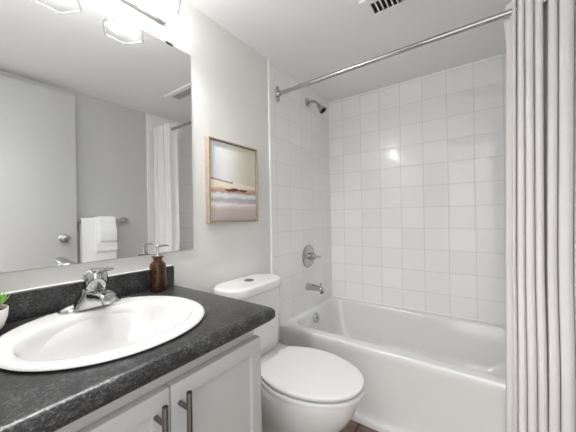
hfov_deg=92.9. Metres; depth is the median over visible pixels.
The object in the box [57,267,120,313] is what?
faucet
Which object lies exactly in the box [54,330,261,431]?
vanity cabinet
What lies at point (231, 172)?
painting
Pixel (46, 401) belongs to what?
countertop
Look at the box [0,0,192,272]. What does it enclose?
wall mirror
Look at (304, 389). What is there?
toilet
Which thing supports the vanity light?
attached to the wall at (229, 78)
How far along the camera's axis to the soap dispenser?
1.04 m
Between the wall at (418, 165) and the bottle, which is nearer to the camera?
the bottle
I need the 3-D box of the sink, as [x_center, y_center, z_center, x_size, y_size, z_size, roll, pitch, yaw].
[-0.461,0.356,0.728,0.452,0.160,0.458,-1,0,35]
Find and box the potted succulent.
[0,291,10,328]
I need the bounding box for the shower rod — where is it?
[276,0,547,101]
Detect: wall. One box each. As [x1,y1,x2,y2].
[0,0,270,293]
[270,60,331,343]
[329,53,505,323]
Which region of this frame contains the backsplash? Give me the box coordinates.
[1,266,173,323]
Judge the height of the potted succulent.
0.106 m
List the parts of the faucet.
plate, spout, handle, lever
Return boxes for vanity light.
[120,0,180,24]
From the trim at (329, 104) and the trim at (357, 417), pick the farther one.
the trim at (329, 104)
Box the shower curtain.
[504,0,575,431]
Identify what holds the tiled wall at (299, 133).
attached to the wall at (229, 78)
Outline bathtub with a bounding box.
[280,295,505,431]
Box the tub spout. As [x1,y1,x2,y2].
[306,283,324,293]
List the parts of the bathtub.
overflow plate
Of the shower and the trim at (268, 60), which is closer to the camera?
the trim at (268, 60)
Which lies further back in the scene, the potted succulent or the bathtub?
the bathtub
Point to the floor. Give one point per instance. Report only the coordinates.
(353, 426)
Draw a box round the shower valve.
[302,244,320,267]
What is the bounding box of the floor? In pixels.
[340,420,377,431]
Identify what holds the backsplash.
attached to the wall at (229, 78)
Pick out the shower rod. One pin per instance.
(506, 13)
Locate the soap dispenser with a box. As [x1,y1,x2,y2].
[149,244,168,291]
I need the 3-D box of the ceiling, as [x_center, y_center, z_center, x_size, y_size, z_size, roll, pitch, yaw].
[0.323,-1.028,1.071,1.680,0.080,2.382,-1,0,35]
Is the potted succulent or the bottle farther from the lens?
the bottle
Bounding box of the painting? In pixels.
[205,136,257,222]
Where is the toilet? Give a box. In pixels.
[213,274,364,431]
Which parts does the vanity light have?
plate, lamp shade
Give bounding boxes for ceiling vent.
[359,0,414,19]
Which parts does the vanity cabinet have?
door, handle, handle, door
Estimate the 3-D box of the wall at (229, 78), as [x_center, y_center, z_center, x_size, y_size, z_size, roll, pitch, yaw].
[-0.304,0.064,1.527,0.100,2.083,2.382,-1,0,35]
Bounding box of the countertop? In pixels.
[0,265,274,431]
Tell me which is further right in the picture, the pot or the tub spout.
the tub spout
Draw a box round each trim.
[267,59,272,273]
[329,104,332,294]
[351,412,402,431]
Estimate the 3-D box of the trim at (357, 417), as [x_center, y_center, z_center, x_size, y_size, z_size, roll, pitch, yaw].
[0.549,1.074,1.339,1.456,0.035,0.031,-1,0,35]
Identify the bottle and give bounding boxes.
[149,255,166,291]
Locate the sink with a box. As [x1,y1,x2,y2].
[0,296,204,371]
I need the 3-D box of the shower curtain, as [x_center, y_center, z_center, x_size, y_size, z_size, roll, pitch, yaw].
[0.992,0.061,1.013,0.315,1.876,0.129,-1,0,35]
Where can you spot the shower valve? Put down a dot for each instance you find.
(308, 255)
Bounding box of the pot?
[0,304,8,328]
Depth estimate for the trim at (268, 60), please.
1.71 m
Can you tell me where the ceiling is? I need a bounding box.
[185,0,511,101]
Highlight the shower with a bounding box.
[305,98,325,113]
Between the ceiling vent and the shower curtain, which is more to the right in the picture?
the shower curtain

